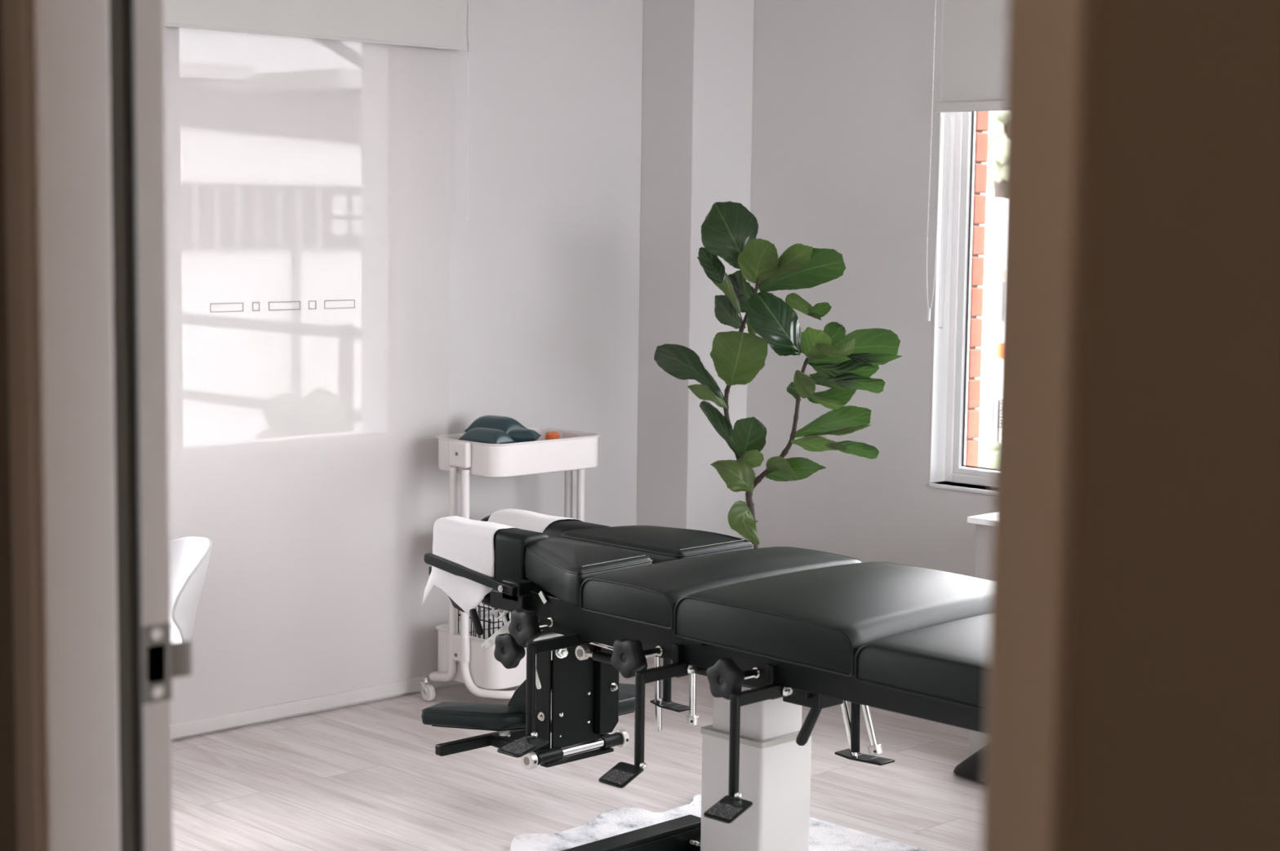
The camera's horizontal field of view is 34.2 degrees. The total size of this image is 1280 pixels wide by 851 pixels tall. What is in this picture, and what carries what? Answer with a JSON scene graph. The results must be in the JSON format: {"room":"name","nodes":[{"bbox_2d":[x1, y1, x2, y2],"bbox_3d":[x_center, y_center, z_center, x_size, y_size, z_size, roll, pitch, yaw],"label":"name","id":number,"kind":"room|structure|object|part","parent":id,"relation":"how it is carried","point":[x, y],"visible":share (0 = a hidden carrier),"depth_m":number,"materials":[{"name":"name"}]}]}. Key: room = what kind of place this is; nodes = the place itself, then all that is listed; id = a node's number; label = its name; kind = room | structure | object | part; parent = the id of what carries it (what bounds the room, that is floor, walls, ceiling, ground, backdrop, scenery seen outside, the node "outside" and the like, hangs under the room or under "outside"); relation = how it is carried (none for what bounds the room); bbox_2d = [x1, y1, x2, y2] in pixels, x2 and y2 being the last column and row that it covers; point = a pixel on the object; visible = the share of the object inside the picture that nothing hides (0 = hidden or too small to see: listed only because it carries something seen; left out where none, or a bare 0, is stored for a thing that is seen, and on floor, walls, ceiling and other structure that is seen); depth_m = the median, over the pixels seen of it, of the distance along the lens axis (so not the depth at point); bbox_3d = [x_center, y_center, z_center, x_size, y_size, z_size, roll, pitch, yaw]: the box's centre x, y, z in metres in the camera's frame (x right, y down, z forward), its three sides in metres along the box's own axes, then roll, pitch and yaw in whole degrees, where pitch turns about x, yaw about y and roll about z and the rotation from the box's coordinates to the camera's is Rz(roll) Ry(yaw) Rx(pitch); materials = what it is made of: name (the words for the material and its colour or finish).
{"room":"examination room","nodes":[
{"label":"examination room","id":0,"kind":"room"},
{"bbox_2d":[171,0,643,741],"bbox_3d":[-1.260,-0.440,5.865,4.304,2.620,0.220,-5,8,-45],"label":"wall","id":1,"kind":"structure","parent":0,"point":[544,264],"depth_m":6.66,"materials":[{"name":"grey paint"}]},
{"bbox_2d":[164,26,450,739],"bbox_3d":[-0.942,-0.373,6.006,1.025,2.450,0.036,-5,8,-45],"label":"roller blind","id":2,"kind":"object","parent":1,"relation":"attached to","point":[308,179],"visible":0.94,"depth_m":6.02,"materials":[{"name":"grey fabric"}]},
{"bbox_3d":[-0.963,0.824,6.137,1.025,0.042,0.012,-5,8,-45],"label":"rail","id":3,"kind":"part","parent":2,"relation":"part of","materials":[{"name":"white metal"}]},
{"bbox_2d":[164,0,471,221],"bbox_3d":[-0.895,-1.107,5.901,1.077,1.040,0.048,-5,8,-45],"label":"roller blind","id":4,"kind":"object","parent":1,"relation":"attached to","point":[433,24],"visible":0.97,"depth_m":5.94,"materials":[{"name":"grey fabric"}]},
{"bbox_3d":[-0.895,-1.102,5.901,1.077,0.008,0.006,-5,8,-45],"label":"rail","id":5,"kind":"part","parent":4,"relation":"part of","materials":[{"name":"grey fabric"}]},
{"bbox_3d":[-0.518,-1.119,6.266,0.008,0.998,0.004,-5,8,-45],"label":"bead chain","id":6,"kind":"part","parent":4,"relation":"part of","materials":[{"name":"white plastic"}]},
{"bbox_2d":[171,656,983,850],"bbox_3d":[0.086,1.286,2.612,7.224,0.100,7.146,-5,8,-45],"label":"floor","id":7,"kind":"structure","parent":0,"point":[369,776],"depth_m":5.43,"materials":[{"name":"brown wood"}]},
{"bbox_2d":[169,537,212,642],"bbox_3d":[-1.231,0.629,4.872,0.456,0.709,0.462,-2,7,-27],"label":"shell chair","id":8,"kind":"object","parent":7,"relation":"on","point":[189,557],"visible":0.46,"depth_m":4.94,"materials":[{"name":"grey plastic"}]},
{"bbox_2d":[419,426,599,702],"bbox_3d":[-0.369,0.432,6.345,0.506,0.809,0.354,-5,8,-45],"label":"trolley","id":9,"kind":"object","parent":7,"relation":"on","point":[460,659],"depth_m":6.18,"materials":[{"name":"white metal"}]},
{"bbox_2d":[457,604,511,639],"bbox_3d":[-0.428,0.646,6.262,0.182,0.224,0.205,-5,8,-45],"label":"wire basket","id":10,"kind":"object","parent":9,"relation":"in","point":[489,622],"visible":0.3,"depth_m":6.20,"materials":[{"name":"black metal"}]},
{"bbox_2d":[480,515,490,521],"bbox_3d":[-0.403,0.313,6.291,0.180,0.085,0.213,3,6,16],"label":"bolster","id":11,"kind":"object","parent":9,"relation":"on","point":[485,519],"visible":0.04,"depth_m":6.25,"materials":[{"name":"black leather"}]},
{"bbox_2d":[457,427,517,444],"bbox_3d":[-0.456,0.046,6.199,0.160,0.075,0.094,6,8,39],"label":"cushion","id":12,"kind":"object","parent":9,"relation":"in","point":[482,435],"visible":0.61,"depth_m":6.17,"materials":[{"name":"teal leather"}]},
{"bbox_2d":[435,613,551,689],"bbox_3d":[-0.376,0.684,6.376,0.450,0.151,0.300,-5,8,-45],"label":"tray","id":13,"kind":"object","parent":9,"relation":"on","point":[460,659],"depth_m":6.19,"materials":[{"name":"white plastic"}]},
{"bbox_2d":[464,415,528,433],"bbox_3d":[-0.438,0.013,6.327,0.170,0.085,0.106,5,8,38],"label":"cushion","id":14,"kind":"object","parent":9,"relation":"in","point":[506,424],"visible":0.49,"depth_m":6.29,"materials":[{"name":"teal fabric"}]},
{"bbox_2d":[436,426,599,478],"bbox_3d":[-0.368,0.080,6.312,0.450,0.101,0.300,-5,8,-45],"label":"tray","id":15,"kind":"object","parent":9,"relation":"on","point":[577,451],"depth_m":6.17,"materials":[{"name":"white"}]},
{"bbox_2d":[507,429,541,443],"bbox_3d":[-0.352,0.034,6.213,0.100,0.045,0.062,2,6,14],"label":"cushion","id":16,"kind":"object","parent":9,"relation":"in","point":[518,435],"visible":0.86,"depth_m":6.19,"materials":[{"name":"teal leather"}]},
{"bbox_3d":[-0.272,0.064,6.456,0.044,0.086,0.044,-5,8,-45],"label":"bottle cap","id":17,"kind":"part","parent":9,"relation":"part of","materials":[{"name":"orange plastic"}]},
{"bbox_2d":[509,794,928,850],"bbox_3d":[0.059,1.058,4.123,1.938,0.028,1.661,-5,8,-45],"label":"rug","id":18,"kind":"object","parent":7,"relation":"on","point":[824,836],"visible":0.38,"depth_m":4.97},
{"bbox_2d":[421,519,989,850],"bbox_3d":[0.234,0.688,4.278,1.347,0.728,2.345,-5,8,-45],"label":"table","id":19,"kind":"object","parent":18,"relation":"on","point":[773,633],"visible":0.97,"depth_m":4.53,"materials":[{"name":"black leather"}]},
{"bbox_3d":[-0.351,0.374,5.022,0.075,0.021,0.410,-5,8,-45],"label":"head plate","id":20,"kind":"part","parent":19,"relation":"part of","materials":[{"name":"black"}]},
{"bbox_2d":[422,515,519,615],"bbox_3d":[-0.400,0.338,5.014,0.180,0.201,0.271,-5,8,-45],"label":"paper","id":21,"kind":"object","parent":19,"relation":"on","point":[468,544],"visible":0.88,"depth_m":4.99,"materials":[{"name":"grey paper"}]},
{"bbox_3d":[-0.294,0.512,4.739,0.041,0.083,0.082,-5,8,-45],"label":"star knob","id":22,"kind":"part","parent":19,"relation":"part of","materials":[{"name":"black plastic"}]},
{"bbox_2d":[491,528,548,581],"bbox_3d":[-0.352,0.303,5.013,0.100,0.123,0.320,-5,8,-45],"label":"cushion","id":23,"kind":"object","parent":19,"relation":"on","point":[511,545],"depth_m":4.90,"materials":[{"name":"black leather"}]},
{"bbox_3d":[-0.254,0.698,4.513,0.071,0.009,0.147,4,7,28],"label":"foot plate","id":24,"kind":"part","parent":19,"relation":"part of","materials":[{"name":"black rubber"}]},
{"bbox_3d":[-0.255,0.454,4.659,0.041,0.081,0.083,-5,8,-45],"label":"star knob","id":25,"kind":"part","parent":19,"relation":"part of","materials":[{"name":"black plastic"}]},
{"bbox_3d":[-0.266,0.789,4.880,0.001,0.020,0.020,-5,8,-45],"label":"rod","id":26,"kind":"part","parent":19,"relation":"part of","materials":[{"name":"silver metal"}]},
{"bbox_2d":[488,508,584,533],"bbox_3d":[-0.246,0.269,5.216,0.119,0.092,0.292,-5,8,-45],"label":"paper","id":27,"kind":"object","parent":19,"relation":"on","point":[522,519],"visible":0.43,"depth_m":5.21,"materials":[{"name":"grey paper"}]},
{"bbox_3d":[-0.173,0.573,4.636,0.211,0.209,0.020,-5,8,-45],"label":"pedal arm","id":28,"kind":"part","parent":19,"relation":"part of","materials":[{"name":"black metal"}]},
{"bbox_3d":[-0.150,0.777,4.995,0.300,0.025,0.023,-5,8,-45],"label":"pivot rod","id":29,"kind":"part","parent":19,"relation":"part of","materials":[{"name":"silver metal"}]},
{"bbox_2d":[542,519,610,537],"bbox_3d":[-0.216,0.290,5.187,0.110,0.117,0.365,-5,8,-45],"label":"cushion","id":30,"kind":"object","parent":19,"relation":"on","point":[560,528],"depth_m":5.09,"materials":[{"name":"black leather"}]},
{"bbox_2d":[524,537,652,607],"bbox_3d":[-0.179,0.321,4.758,0.266,0.106,0.402,-5,8,-45],"label":"cushion","id":31,"kind":"object","parent":19,"relation":"on","point":[560,568],"depth_m":4.67,"materials":[{"name":"black leather"}]},
{"bbox_3d":[-0.079,0.598,5.029,0.063,0.298,0.018,-5,8,-45],"label":"plate","id":32,"kind":"part","parent":19,"relation":"part of","materials":[{"name":"black metal"}]},
{"bbox_3d":[-0.039,0.723,4.297,0.067,0.009,0.164,3,6,19],"label":"foot plate","id":33,"kind":"part","parent":19,"relation":"part of","materials":[{"name":"black rubber"}]},
{"bbox_3d":[-0.020,0.493,4.404,0.041,0.084,0.085,-5,8,-45],"label":"star knob","id":34,"kind":"part","parent":19,"relation":"part of","materials":[{"name":"black plastic"}]},
{"bbox_2d":[560,525,753,559],"bbox_3d":[0.038,0.297,5.008,0.267,0.108,0.421,-5,8,-45],"label":"cushion","id":35,"kind":"object","parent":19,"relation":"on","point":[676,543],"depth_m":4.92,"materials":[{"name":"black leather"}]},
{"bbox_3d":[0.045,0.583,5.136,0.017,0.348,0.028,-5,8,-45],"label":"chrome rod","id":36,"kind":"part","parent":19,"relation":"part of","materials":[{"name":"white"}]},
{"bbox_3d":[0.068,0.551,5.110,0.021,0.258,0.022,-5,8,-45],"label":"pedal arm","id":37,"kind":"part","parent":19,"relation":"part of","materials":[{"name":"black"}]},
{"bbox_3d":[0.078,0.688,5.113,0.050,0.012,0.100,-5,8,-45],"label":"foot plate","id":38,"kind":"part","parent":19,"relation":"part of","materials":[{"name":"black"}]},
{"bbox_3d":[0.076,0.585,4.414,0.251,0.237,0.036,-5,8,-45],"label":"pedal arm","id":39,"kind":"part","parent":19,"relation":"part of","materials":[{"name":"black metal"}]},
{"bbox_3d":[0.129,0.574,5.050,0.017,0.310,0.020,-5,8,-45],"label":"chrome rod","id":40,"kind":"part","parent":19,"relation":"part of","materials":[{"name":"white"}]},
{"bbox_2d":[582,546,862,629],"bbox_3d":[0.197,0.343,4.647,0.640,0.104,0.284,-5,8,-45],"label":"cushion","id":41,"kind":"object","parent":19,"relation":"on","point":[646,593],"depth_m":4.49,"materials":[{"name":"black leather"}]},
{"bbox_3d":[0.176,0.511,4.207,0.041,0.083,0.085,-5,8,-45],"label":"star knob","id":42,"kind":"part","parent":19,"relation":"part of","materials":[{"name":"black plastic"}]},
{"bbox_3d":[0.174,0.755,4.086,0.069,0.009,0.157,3,7,23],"label":"foot plate","id":43,"kind":"part","parent":19,"relation":"part of","materials":[{"name":"black"}]},
{"bbox_3d":[0.351,0.515,4.507,0.360,0.045,0.330,-5,8,-45],"label":"mounting plate","id":44,"kind":"part","parent":19,"relation":"part of","materials":[{"name":"black metal"}]},
{"bbox_3d":[0.391,0.498,4.144,0.040,0.092,1.805,-5,8,-45],"label":"rail","id":45,"kind":"part","parent":19,"relation":"part of","materials":[{"name":"black metal"}]},
{"bbox_3d":[0.265,0.611,4.226,0.251,0.244,0.036,-5,8,-45],"label":"pedal arm","id":46,"kind":"part","parent":19,"relation":"part of","materials":[{"name":"black metal"}]},
{"bbox_2d":[675,561,989,676],"bbox_3d":[0.469,0.382,4.376,0.640,0.125,0.482,-5,8,-45],"label":"cushion","id":47,"kind":"object","parent":19,"relation":"on","point":[820,618],"depth_m":4.21,"materials":[{"name":"black leather"}]},
{"bbox_3d":[0.470,0.655,4.742,0.017,0.203,0.075,-5,8,-45],"label":"chrome rod","id":48,"kind":"part","parent":19,"relation":"part of","materials":[{"name":"white metal"}]},
{"bbox_3d":[0.490,0.611,4.718,0.021,0.265,0.026,-5,8,-45],"label":"pedal arm","id":49,"kind":"part","parent":19,"relation":"part of","materials":[{"name":"black metal"}]},
{"bbox_3d":[0.509,0.754,4.711,0.050,0.009,0.135,-5,8,-45],"label":"foot plate","id":50,"kind":"part","parent":19,"relation":"part of","materials":[{"name":"black metal"}]},
{"bbox_3d":[0.513,0.650,4.698,0.017,0.184,0.077,-5,8,-45],"label":"chrome rod","id":51,"kind":"part","parent":19,"relation":"part of","materials":[{"name":"white metal"}]},
{"bbox_2d":[857,613,988,708],"bbox_3d":[0.942,0.461,3.905,0.640,0.106,0.858,-5,8,-45],"label":"cushion","id":52,"kind":"object","parent":19,"relation":"on","point":[940,658],"depth_m":3.92,"materials":[{"name":"black leather"}]},
{"bbox_2d":[653,201,902,549],"bbox_3d":[0.391,0.104,6.141,0.303,1.524,0.948,-5,8,-45],"label":"fiddle leaf fig","id":53,"kind":"object","parent":7,"relation":"on","point":[844,364],"visible":1,"depth_m":6.11,"materials":[{"name":"green plant"}]},
{"bbox_3d":[0.303,-0.120,6.236,0.021,0.651,0.136,-5,8,-45],"label":"stem","id":54,"kind":"part","parent":53,"relation":"part of","materials":[{"name":"brown plant"}]},
{"bbox_3d":[0.349,0.419,6.249,0.079,0.498,0.032,3,6,19],"label":"stem","id":55,"kind":"part","parent":53,"relation":"part of","materials":[{"name":"brown plant"}]},
{"bbox_3d":[0.408,-0.001,6.140,0.021,0.414,0.225,-5,8,-45],"label":"stem","id":56,"kind":"part","parent":53,"relation":"part of","materials":[{"name":"brown plant"}]},
{"bbox_2d":[953,746,984,782],"bbox_3d":[0.976,0.879,5.398,0.110,0.146,0.444,-4,8,-39],"label":"floor cushion","id":57,"kind":"object","parent":7,"relation":"on","point":[972,768],"visible":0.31,"depth_m":5.46,"materials":[{"name":"black fabric"}]},
{"bbox_2d":[967,513,991,756],"bbox_3d":[1.786,0.651,5.103,0.585,0.688,2.005,-5,8,-45],"label":"desk","id":58,"kind":"object","parent":7,"relation":"on","point":[983,522],"visible":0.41,"depth_m":5.57,"materials":[{"name":"wood"}]},
{"bbox_2d":[0,0,1279,850],"bbox_3d":[-0.370,-0.001,1.791,0.020,2.620,6.846,-5,8,-45],"label":"wall","id":59,"kind":"structure","parent":0,"point":[1175,744],"depth_m":1.11,"materials":[{"name":"brown paint"}]},
{"bbox_2d":[636,0,754,539],"bbox_3d":[0.184,-0.537,6.973,0.287,2.620,0.237,-5,8,-45],"label":"wall","id":60,"kind":"structure","parent":0,"point":[698,55],"depth_m":6.87,"materials":[{"name":"grey paint"}]},
{"bbox_2d":[744,0,992,577],"bbox_3d":[1.900,-0.365,5.545,0.120,2.620,4.696,-5,8,-45],"label":"wall","id":61,"kind":"structure","parent":0,"point":[842,89],"depth_m":6.65,"materials":[{"name":"grey paint"}]},
{"bbox_2d":[928,0,993,495],"bbox_3d":[1.975,-0.655,5.483,0.199,2.022,3.550,-5,8,-45],"label":"window","id":62,"kind":"structure","parent":61,"relation":"in","point":[957,359],"depth_m":6.49,"materials":[{"name":"white plastic"}]},
{"bbox_3d":[2.053,0.316,5.412,0.087,0.012,3.179,-5,8,-45],"label":"sill","id":63,"kind":"part","parent":62,"relation":"part of","materials":[{"name":"white plastic"}]},
{"bbox_2d":[926,0,1007,328],"bbox_3d":[1.371,-0.944,5.891,0.048,1.402,1.344,-5,8,-45],"label":"roller blind","id":64,"kind":"object","parent":62,"relation":"attached to","point":[973,66],"visible":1,"depth_m":6.26,"materials":[{"name":"grey fabric"}]},
{"bbox_3d":[0.904,-0.979,6.344,0.040,1.255,0.007,6,8,39],"label":"bead chain","id":65,"kind":"part","parent":64,"relation":"part of","materials":[{"name":"white plastic"}]},
{"bbox_3d":[0.935,-0.622,6.367,0.004,0.650,0.029,-5,8,-45],"label":"bead chain","id":66,"kind":"part","parent":64,"relation":"part of","materials":[{"name":"white plastic"}]},
{"bbox_3d":[1.377,-0.919,5.888,0.018,0.032,1.328,-5,8,-45],"label":"rail","id":67,"kind":"part","parent":64,"relation":"part of","materials":[{"name":"grey fabric"}]},
{"bbox_3d":[2.107,-0.587,5.362,0.035,1.795,3.182,-5,8,-45],"label":"frame","id":68,"kind":"part","parent":62,"relation":"part of","materials":[{"name":"white plastic"}]},
{"bbox_3d":[2.104,-0.586,5.375,0.041,1.736,3.105,-5,8,-45],"label":"sash","id":69,"kind":"part","parent":62,"relation":"part of","materials":[{"name":"white plastic"}]},
{"bbox_3d":[-0.329,-0.005,1.832,0.095,2.620,6.846,-5,8,-45],"label":"wall","id":70,"kind":"structure","parent":0,"visible":0},
{"bbox_2d":[1,0,1096,850],"bbox_3d":[-0.130,0.252,1.655,0.169,2.150,1.191,-5,8,-45],"label":"door frame","id":71,"kind":"structure","parent":70,"relation":"in","point":[96,661],"depth_m":1.96,"materials":[{"name":"grey paint"}]},
{"bbox_3d":[-0.588,0.210,2.005,0.016,2.150,0.044,-5,8,-45],"label":"architrave","id":72,"kind":"part","parent":71,"relation":"part of","materials":[{"name":"grey paint"}]},
{"bbox_3d":[-0.475,0.237,2.082,0.058,0.079,0.005,-4,8,-40],"label":"strike plate","id":73,"kind":"part","parent":71,"relation":"part of","materials":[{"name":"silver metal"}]},
{"bbox_3d":[0.218,0.305,1.199,0.016,2.150,0.049,-5,8,-45],"label":"architrave","id":74,"kind":"part","parent":71,"relation":"part of","materials":[{"name":"brown paint"}]},
{"label":"outside","id":75,"kind":"structure","parent":0,"visible":0},
{"bbox_3d":[-1.591,0.455,23.728,29.000,0.010,24.400,-5,8,-45],"label":"paving","id":76,"kind":"object","parent":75,"visible":0},
{"bbox_2d":[973,397,995,441],"bbox_3d":[2.384,0.716,13.347,0.030,1.758,0.690,-5,8,-45],"label":"mesh fence","id":77,"kind":"object","parent":76,"relation":"on","point":[982,402],"visible":0.12,"depth_m":13.40,"materials":[{"name":"grey metal"}]},
{"bbox_2d":[977,440,994,471],"bbox_3d":[1.921,0.344,11.146,0.513,0.506,0.668,-5,8,-45],"label":"shrub","id":78,"kind":"object","parent":76,"relation":"on","point":[985,460],"visible":0.06,"depth_m":11.08,"materials":[{"name":"white"}]},
{"bbox_2d":[980,189,993,199],"bbox_3d":[-4.639,-2.517,27.248,28.000,5.110,6.650,-5,8,-45],"label":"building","id":79,"kind":"structure","parent":76,"relation":"on","point":[989,194],"depth_m":33.59,"materials":[{"name":"white"}]},
{"bbox_2d":[974,199,1001,448],"bbox_3d":[5.567,-0.425,18.282,0.780,3.083,6.000,-5,8,-45],"label":"window view","id":80,"kind":"structure","parent":76,"relation":"on","point":[993,218],"depth_m":19.99,"materials":[{"name":"white"}]},
{"bbox_2d":[981,111,1004,199],"bbox_3d":[3.582,-1.741,21.769,2.253,4.922,1.948,2,6,8],"label":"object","id":81,"kind":"object","parent":76,"relation":"on","point":[996,118],"visible":0.13,"depth_m":21.13,"materials":[{"name":"plant"}]}
]}

